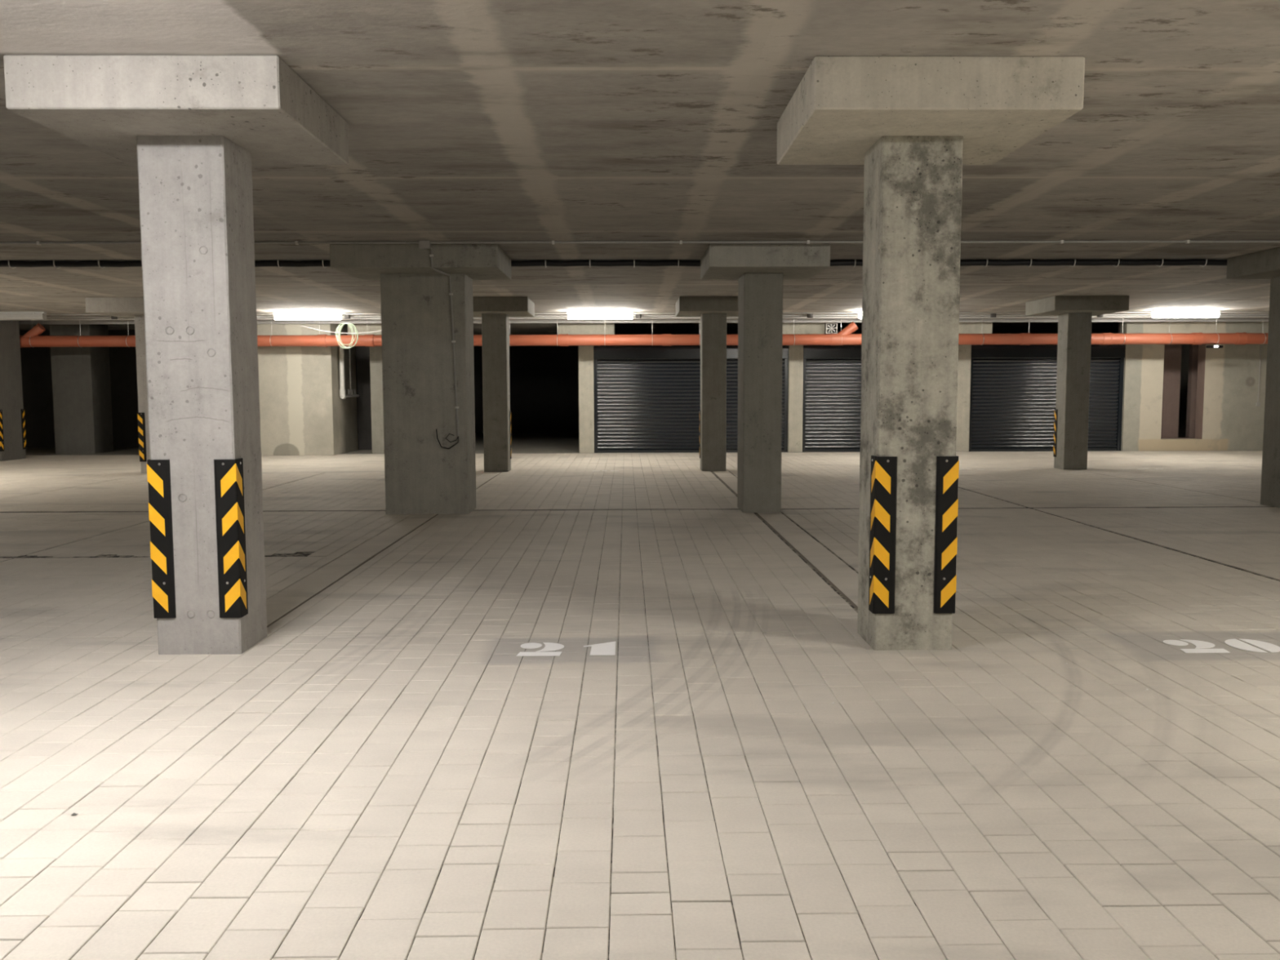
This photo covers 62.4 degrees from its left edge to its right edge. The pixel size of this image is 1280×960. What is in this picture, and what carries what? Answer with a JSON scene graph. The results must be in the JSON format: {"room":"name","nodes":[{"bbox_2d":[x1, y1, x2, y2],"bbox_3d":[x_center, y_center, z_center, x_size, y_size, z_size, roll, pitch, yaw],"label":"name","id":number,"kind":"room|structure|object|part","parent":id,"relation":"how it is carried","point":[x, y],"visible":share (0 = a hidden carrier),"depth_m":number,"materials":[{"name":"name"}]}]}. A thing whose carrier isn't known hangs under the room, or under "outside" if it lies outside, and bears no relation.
{"room":"parking garage","nodes":[
{"label":"parking garage","id":0,"kind":"room"},
{"bbox_2d":[19,329,138,447],"bbox_3d":[-12.640,-2.196,25.440,5.400,2.800,0.200,0,5,-1],"label":"wall opening","id":1,"kind":"structure","parent":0,"point":[36,364],"depth_m":25.34,"materials":[{"name":"concrete"}]},
{"bbox_2d":[257,324,358,455],"bbox_3d":[-8.140,-1.985,22.808,3.530,2.800,2.000,0,5,-1],"label":"wall","id":2,"kind":"structure","parent":0,"point":[303,411],"depth_m":21.86,"materials":[{"name":"beige concrete"}]},
{"bbox_2d":[338,346,359,399],"bbox_3d":[-6.289,-2.419,22.816,0.123,1.348,1.163,0,5,0],"label":"pipe","id":3,"kind":"object","parent":2,"relation":"attached to","point":[342,391],"visible":0.93,"depth_m":22.30,"materials":[{"name":"white plastic"}]},
{"bbox_2d":[355,346,372,449],"bbox_3d":[-6.231,-2.092,24.003,0.320,2.800,0.250,0,5,-1],"label":"wall niche","id":4,"kind":"object","parent":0,"point":[362,353],"visible":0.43,"depth_m":23.90,"materials":[{"name":"concrete"}]},
{"bbox_2d":[0,432,1279,959],"bbox_3d":[-0.185,0.128,14.311,31.000,0.026,39.500,0,5,-1],"label":"floor","id":5,"kind":"structure","parent":0,"point":[381,775],"depth_m":4.18,"materials":[{"name":"tile"}]},
{"bbox_2d":[0,320,26,461],"bbox_3d":[-12.747,-1.791,20.675,0.863,2.800,0.842,0,5,-1],"label":"concrete column","id":6,"kind":"structure","parent":5,"relation":"on","point":[11,405],"depth_m":20.72,"materials":[{"name":"grey concrete"}]},
{"bbox_2d":[0,409,4,451],"bbox_3d":[-12.352,-0.953,20.373,0.114,0.800,0.114,0,5,-1],"label":"guard","id":7,"kind":"object","parent":6,"relation":"attached to","point":[2,439],"visible":1,"depth_m":20.36,"materials":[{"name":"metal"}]},
{"bbox_2d":[21,408,26,448],"bbox_3d":[-12.362,-1.017,21.125,0.114,0.800,0.114,0,5,-1],"label":"guard","id":8,"kind":"object","parent":6,"relation":"attached to","point":[23,420],"visible":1,"depth_m":21.11,"materials":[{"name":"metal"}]},
{"bbox_2d":[48,324,113,453],"bbox_3d":[-12.205,-2.001,23.128,0.852,2.800,0.854,0,5,-1],"label":"concrete column","id":9,"kind":"structure","parent":5,"relation":"on","point":[81,375],"depth_m":22.76,"materials":[{"name":"grey concrete"}]},
{"bbox_2d":[84,297,150,473],"bbox_3d":[-8.091,-1.517,17.291,1.200,2.800,1.244,0,5,-1],"label":"concrete column","id":10,"kind":"structure","parent":5,"relation":"on","point":[120,307],"depth_m":17.07,"materials":[{"name":"grey concrete"}]},
{"bbox_2d":[137,412,146,462],"bbox_3d":[-8.115,-0.702,17.269,0.114,0.800,0.114,0,5,-1],"label":"guard","id":11,"kind":"object","parent":10,"relation":"attached to","point":[141,423],"visible":1,"depth_m":17.22,"materials":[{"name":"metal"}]},
{"bbox_2d":[3,54,348,654],"bbox_3d":[-2.192,-0.519,5.332,1.201,2.800,1.170,0,5,-1],"label":"concrete column","id":12,"kind":"structure","parent":5,"relation":"on","point":[194,127],"depth_m":5.21,"materials":[{"name":"grey concrete"}]},
{"bbox_2d":[146,459,176,617],"bbox_3d":[-2.402,0.294,5.347,0.114,0.800,0.114,0,5,-1],"label":"guard","id":13,"kind":"object","parent":12,"relation":"attached to","point":[158,473],"visible":1,"depth_m":5.29,"materials":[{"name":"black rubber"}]},
{"bbox_2d":[213,457,248,617],"bbox_3d":[-2.067,0.292,5.352,0.114,0.800,0.114,0,5,-1],"label":"guard","id":14,"kind":"object","parent":12,"relation":"attached to","point":[228,473],"visible":1,"depth_m":5.30,"materials":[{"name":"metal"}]},
{"bbox_2d":[347,324,384,453],"bbox_3d":[-5.553,-1.979,22.642,1.200,2.800,0.601,0,5,-1],"label":"concrete column","id":15,"kind":"structure","parent":5,"relation":"on","point":[375,353],"depth_m":22.35,"materials":[{"name":"beige concrete"}]},
{"bbox_2d":[329,244,511,514],"bbox_3d":[-2.279,-1.032,11.375,1.686,2.800,1.265,0,5,-1],"label":"concrete column","id":16,"kind":"structure","parent":5,"relation":"on","point":[423,477],"depth_m":11.30,"materials":[{"name":"grey concrete"}]},
{"bbox_2d":[472,296,534,471],"bbox_3d":[-2.372,-1.540,17.365,1.200,2.800,1.244,0,5,-1],"label":"concrete column","id":17,"kind":"structure","parent":5,"relation":"on","point":[495,313],"depth_m":17.23,"materials":[{"name":"grey concrete"}]},
{"bbox_2d":[509,410,511,458],"bbox_3d":[-2.211,-0.753,17.664,0.114,0.800,0.114,0,5,-1],"label":"guard","id":18,"kind":"object","parent":17,"relation":"attached to","point":[509,411],"visible":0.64,"depth_m":17.62,"materials":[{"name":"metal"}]},
{"bbox_2d":[515,641,615,656],"bbox_3d":[-0.374,0.869,5.451,0.496,0.002,0.295,0,5,-1],"label":"number","id":19,"kind":"object","parent":5,"relation":"on","point":[606,648],"visible":1,"depth_m":5.43,"materials":[{"name":"white paint"}]},
{"bbox_2d":[557,323,614,453],"bbox_3d":[-1.143,-1.995,22.684,1.200,2.800,0.630,0,5,-1],"label":"concrete column","id":20,"kind":"structure","parent":5,"relation":"on","point":[586,380],"depth_m":22.37,"materials":[{"name":"beige concrete"}]},
{"bbox_2d":[593,346,788,453],"bbox_3d":[1.089,-1.722,22.612,4.140,2.255,0.280,0,5,-1],"label":"door","id":21,"kind":"structure","parent":5,"relation":"on","point":[647,398],"depth_m":22.54,"materials":[{"name":"metal"}]},
{"bbox_3d":[-0.942,-1.583,22.546,0.075,2.000,0.080,0,5,-1],"label":"guide rail","id":22,"kind":"part","parent":21,"relation":"part of","materials":[{"name":"metal"}]},
{"bbox_3d":[1.093,-0.625,22.651,4.050,0.054,0.037,0,5,-1],"label":"rail","id":23,"kind":"part","parent":21,"relation":"part of","materials":[{"name":"metal"}]},
{"bbox_3d":[3.123,-1.599,22.599,0.075,2.000,0.080,0,5,-1],"label":"guide rail","id":24,"kind":"part","parent":21,"relation":"part of","materials":[{"name":"metal"}]},
{"bbox_2d":[675,296,737,471],"bbox_3d":[1.217,-1.554,17.412,1.201,2.800,1.244,0,5,-1],"label":"concrete column","id":25,"kind":"structure","parent":5,"relation":"on","point":[713,311],"depth_m":17.27,"materials":[{"name":"grey concrete"}]},
{"bbox_2d":[699,410,700,457],"bbox_3d":[1.054,-0.766,17.706,0.114,0.800,0.114,0,5,-1],"label":"guard","id":26,"kind":"object","parent":25,"relation":"attached to","point":[700,411],"visible":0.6,"depth_m":17.66,"materials":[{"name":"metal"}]},
{"bbox_2d":[700,243,830,512],"bbox_3d":[1.308,-1.046,11.421,1.226,2.800,1.265,0,5,-1],"label":"concrete column","id":27,"kind":"structure","parent":5,"relation":"on","point":[760,270],"depth_m":11.34,"materials":[{"name":"grey concrete"}]},
{"bbox_2d":[782,322,825,452],"bbox_3d":[3.307,-2.013,22.742,1.200,2.800,0.630,0,5,-1],"label":"concrete column","id":28,"kind":"structure","parent":5,"relation":"on","point":[795,353],"depth_m":22.43,"materials":[{"name":"grey concrete"}]},
{"bbox_2d":[802,346,861,452],"bbox_3d":[5.079,-1.738,22.664,3.240,2.255,0.280,0,5,-1],"label":"door","id":29,"kind":"structure","parent":5,"relation":"on","point":[832,397],"depth_m":22.59,"materials":[{"name":"metal"}]},
{"bbox_3d":[3.498,-1.601,22.604,0.075,2.000,0.080,0,5,-1],"label":"guide rail","id":30,"kind":"part","parent":29,"relation":"part of","materials":[{"name":"metal"}]},
{"bbox_3d":[5.083,-0.641,22.703,3.150,0.054,0.037,0,5,-1],"label":"rail","id":31,"kind":"part","parent":29,"relation":"part of","materials":[{"name":"metal"}]},
{"bbox_2d":[777,55,1084,650],"bbox_3d":[1.370,-0.533,5.378,1.203,2.800,1.170,0,5,-1],"label":"concrete column","id":32,"kind":"structure","parent":5,"relation":"on","point":[913,122],"depth_m":5.25,"materials":[{"name":"grey concrete"}]},
{"bbox_2d":[868,455,897,613],"bbox_3d":[1.237,0.277,5.394,0.114,0.800,0.114,0,5,-1],"label":"guard","id":33,"kind":"object","parent":32,"relation":"attached to","point":[883,486],"visible":1,"depth_m":5.35,"materials":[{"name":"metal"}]},
{"bbox_2d":[933,455,959,613],"bbox_3d":[1.551,0.276,5.399,0.114,0.800,0.114,0,5,-1],"label":"guard","id":34,"kind":"object","parent":32,"relation":"attached to","point":[947,467],"visible":0.99,"depth_m":5.34,"materials":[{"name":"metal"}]},
{"bbox_2d":[955,322,992,451],"bbox_3d":[6.861,-2.028,22.788,1.200,2.800,0.630,0,5,-1],"label":"concrete column","id":35,"kind":"structure","parent":5,"relation":"on","point":[964,350],"depth_m":22.48,"materials":[{"name":"grey concrete"}]},
{"bbox_2d":[1025,295,1128,469],"bbox_3d":[7.165,-1.579,17.489,1.185,2.800,1.244,0,5,-1],"label":"concrete column","id":36,"kind":"structure","parent":5,"relation":"on","point":[1075,313],"depth_m":17.36,"materials":[{"name":"grey concrete"}]},
{"bbox_2d":[1053,408,1057,457],"bbox_3d":[7.036,-0.790,17.784,0.114,0.800,0.114,0,5,-1],"label":"guard","id":37,"kind":"object","parent":36,"relation":"attached to","point":[1055,410],"visible":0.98,"depth_m":17.78,"materials":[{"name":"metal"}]},
{"bbox_2d":[1163,639,1279,653],"bbox_3d":[3.020,0.857,5.470,0.545,0.002,0.285,0,5,-1],"label":"number","id":38,"kind":"object","parent":5,"relation":"on","point":[1235,643],"visible":1,"depth_m":5.47,"materials":[{"name":"white paint"}]},
{"bbox_2d":[1226,247,1279,507],"bbox_3d":[7.287,-1.070,11.499,1.220,2.800,1.265,0,5,-1],"label":"concrete column","id":39,"kind":"structure","parent":5,"relation":"on","point":[1263,264],"depth_m":11.87,"materials":[{"name":"grey concrete"}]},
{"bbox_2d":[0,0,1279,334],"bbox_3d":[-0.194,-2.796,14.063,31.000,0.250,39.500,0,5,-1],"label":"ceiling","id":40,"kind":"structure","parent":0,"point":[467,120],"depth_m":6.38,"materials":[{"name":"concrete"}]},
{"bbox_2d":[0,311,46,319],"bbox_3d":[-11.566,-3.017,19.463,1.240,0.155,0.150,0,5,-1],"label":"lamp","id":41,"kind":"object","parent":40,"relation":"attached to","point":[3,315],"visible":1,"depth_m":19.40,"materials":[{"name":"metal"}]},
{"bbox_2d":[273,311,342,319],"bbox_3d":[-6.137,-3.039,19.533,1.240,0.155,0.150,0,5,-1],"label":"lamp","id":42,"kind":"object","parent":40,"relation":"attached to","point":[278,315],"visible":1,"depth_m":19.47,"materials":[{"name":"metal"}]},
{"bbox_2d":[566,310,633,319],"bbox_3d":[-0.737,-3.061,19.603,1.240,0.155,0.150,0,5,-1],"label":"lamp","id":43,"kind":"object","parent":40,"relation":"attached to","point":[571,314],"visible":1,"depth_m":19.54,"materials":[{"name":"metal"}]},
{"bbox_2d":[0,258,1226,268],"bbox_3d":[-0.153,-2.451,11.992,29.626,0.086,0.159,0,5,-1],"label":"cable tray","id":44,"kind":"object","parent":40,"relation":"attached to","point":[280,264],"visible":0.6,"depth_m":11.95,"materials":[{"name":"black plastic"}]},
{"bbox_2d":[0,240,1279,448],"bbox_3d":[-0.147,-1.351,10.905,29.600,2.096,0.823,0,5,-1],"label":"conduit line","id":45,"kind":"object","parent":40,"relation":"hanging from","point":[422,244],"visible":0.94,"depth_m":10.43,"materials":[{"name":"white plastic"}]},
{"bbox_2d":[14,311,1269,324],"bbox_3d":[-0.285,-3.204,20.932,29.600,0.100,1.581,0,5,-1],"label":"conduit","id":46,"kind":"object","parent":40,"relation":"attached to","point":[993,317],"visible":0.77,"depth_m":21.46,"materials":[{"name":"metal"}]},
{"bbox_2d":[302,325,381,333],"bbox_3d":[-5.580,-2.943,20.583,2.004,0.183,0.014,0,5,-1],"label":"wire","id":47,"kind":"object","parent":46,"relation":"hanging from","point":[302,326],"visible":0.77,"depth_m":20.58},
{"bbox_2d":[335,322,358,348],"bbox_3d":[-5.664,-2.789,20.421,0.426,0.497,0.216,0,5,-1],"label":"cable coil","id":48,"kind":"object","parent":46,"relation":"hanging from","point":[348,323],"visible":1,"depth_m":20.40,"materials":[{"name":"white plastic"}]},
{"bbox_2d":[19,317,1267,347],"bbox_3d":[-0.639,-2.990,21.317,29.100,0.585,0.250,0,5,-1],"label":"drain pipe","id":49,"kind":"object","parent":40,"relation":"hanging from","point":[30,339],"visible":0.71,"depth_m":21.27,"materials":[{"name":"plastic"}]},
{"bbox_2d":[315,334,327,346],"bbox_3d":[-6.388,-2.800,21.256,0.180,0.250,0.250,0,5,-1],"label":"socket","id":50,"kind":"object","parent":49,"relation":"attached to","point":[321,340],"depth_m":21.16,"materials":[{"name":"orange plastic"}]},
{"bbox_2d":[364,334,374,346],"bbox_3d":[-5.438,-2.804,21.269,0.180,0.250,0.250,0,5,-1],"label":"socket","id":51,"kind":"object","parent":49,"relation":"attached to","point":[369,340],"depth_m":21.17,"materials":[{"name":"orange plastic"}]},
{"bbox_2d":[559,333,568,346],"bbox_3d":[-1.538,-2.820,21.319,0.180,0.250,0.250,0,5,-1],"label":"socket","id":52,"kind":"object","parent":49,"relation":"attached to","point":[563,338],"depth_m":21.21,"materials":[{"name":"orange plastic"}]},
{"bbox_2d":[662,333,671,346],"bbox_3d":[0.541,-2.828,21.346,0.180,0.250,0.250,0,5,-1],"label":"socket","id":53,"kind":"object","parent":49,"relation":"attached to","point":[666,338],"depth_m":21.24,"materials":[{"name":"orange plastic"}]},
{"bbox_2d":[1019,333,1031,345],"bbox_3d":[7.811,-2.857,21.441,0.180,0.250,0.250,0,5,-1],"label":"socket","id":54,"kind":"object","parent":49,"relation":"attached to","point":[1025,339],"depth_m":21.34,"materials":[{"name":"orange plastic"}]},
{"bbox_2d":[1101,333,1113,345],"bbox_3d":[9.460,-2.864,21.462,0.180,0.250,0.250,0,5,-1],"label":"socket","id":55,"kind":"object","parent":49,"relation":"attached to","point":[1107,339],"depth_m":21.36,"materials":[{"name":"orange plastic"}]},
{"bbox_2d":[1192,332,1204,345],"bbox_3d":[11.310,-2.872,21.486,0.180,0.250,0.250,0,5,-1],"label":"socket","id":56,"kind":"object","parent":49,"relation":"attached to","point":[1197,338],"depth_m":21.38,"materials":[{"name":"orange plastic"}]},
{"bbox_2d":[1205,344,1222,347],"bbox_3d":[11.661,-2.719,21.451,0.300,0.075,0.105,0,5,-1],"label":"lamp","id":57,"kind":"object","parent":49,"relation":"attached to","point":[1214,345],"visible":1,"depth_m":21.41,"materials":[{"name":"black plastic"}]},
{"bbox_2d":[1235,332,1248,344],"bbox_3d":[12.210,-2.875,21.498,0.180,0.250,0.250,0,5,-1],"label":"socket","id":58,"kind":"object","parent":49,"relation":"attached to","point":[1242,338],"depth_m":21.40,"materials":[{"name":"orange plastic"}]},
{"bbox_2d":[825,323,837,333],"bbox_3d":[4.019,-3.221,22.172,0.240,0.300,0.040,0,5,-1],"label":"fan","id":59,"kind":"object","parent":40,"relation":"hanging from","point":[831,328],"visible":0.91,"depth_m":22.17,"materials":[{"name":"white plastic"}]},
{"bbox_2d":[857,310,862,318],"bbox_3d":[4.682,-3.083,19.674,1.240,0.155,0.150,0,5,-1],"label":"lamp","id":60,"kind":"object","parent":40,"relation":"attached to","point":[860,312],"visible":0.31,"depth_m":19.61,"materials":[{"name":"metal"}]},
{"bbox_2d":[858,311,862,318],"bbox_3d":[4.683,-3.066,19.675,1.200,0.120,0.148,0,5,-1],"label":"diffuser","id":61,"kind":"object","parent":60,"relation":"attached to","point":[860,313],"depth_m":19.62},
{"bbox_2d":[1151,309,1220,318],"bbox_3d":[10.192,-3.105,19.745,1.240,0.155,0.150,0,5,-1],"label":"lamp","id":62,"kind":"object","parent":40,"relation":"attached to","point":[1156,313],"visible":1,"depth_m":19.68,"materials":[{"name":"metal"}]},
{"bbox_2d":[355,344,1099,433],"bbox_3d":[-0.449,-2.926,33.620,30.000,2.800,0.500,0,5,-1],"label":"wall","id":63,"kind":"structure","parent":0,"point":[544,380],"depth_m":33.34,"materials":[{"name":"concrete"}]},
{"bbox_2d":[1099,344,1189,437],"bbox_3d":[15.056,-1.360,14.639,0.500,2.800,39.000,0,5,-1],"label":"wall","id":64,"kind":"structure","parent":0,"point":[1185,348],"depth_m":28.42,"materials":[{"name":"concrete"}]},
{"bbox_2d":[1117,321,1268,450],"bbox_3d":[12.514,-2.067,23.051,4.360,2.800,0.950,0,5,-1],"label":"wall","id":65,"kind":"structure","parent":0,"point":[1232,420],"depth_m":22.61,"materials":[{"name":"beige concrete"}]},
{"bbox_2d":[968,345,1125,451],"bbox_3d":[8.684,-1.753,22.710,3.310,2.255,0.280,0,5,-1],"label":"door","id":66,"kind":"structure","parent":65,"relation":"in","point":[1013,393],"depth_m":22.64,"materials":[{"name":"metal"}]},
{"bbox_3d":[7.067,-1.615,22.651,0.075,2.000,0.080,0,5,-1],"label":"guide rail","id":67,"kind":"part","parent":66,"relation":"part of","materials":[{"name":"metal"}]},
{"bbox_3d":[8.688,-0.656,22.750,3.220,0.054,0.037,0,5,-1],"label":"rail","id":68,"kind":"part","parent":66,"relation":"part of","materials":[{"name":"metal"}]},
{"bbox_3d":[10.302,-1.628,22.692,0.075,2.000,0.080,0,5,-1],"label":"guide rail","id":69,"kind":"part","parent":66,"relation":"part of","materials":[{"name":"metal"}]},
{"bbox_2d":[1255,344,1262,406],"bbox_3d":[13.219,-2.352,22.544,0.080,1.550,0.030,0,5,-1],"label":"conduit","id":70,"kind":"object","parent":65,"relation":"attached to","point":[1258,404],"visible":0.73,"depth_m":22.55,"materials":[{"name":"grey metal"}]}
]}

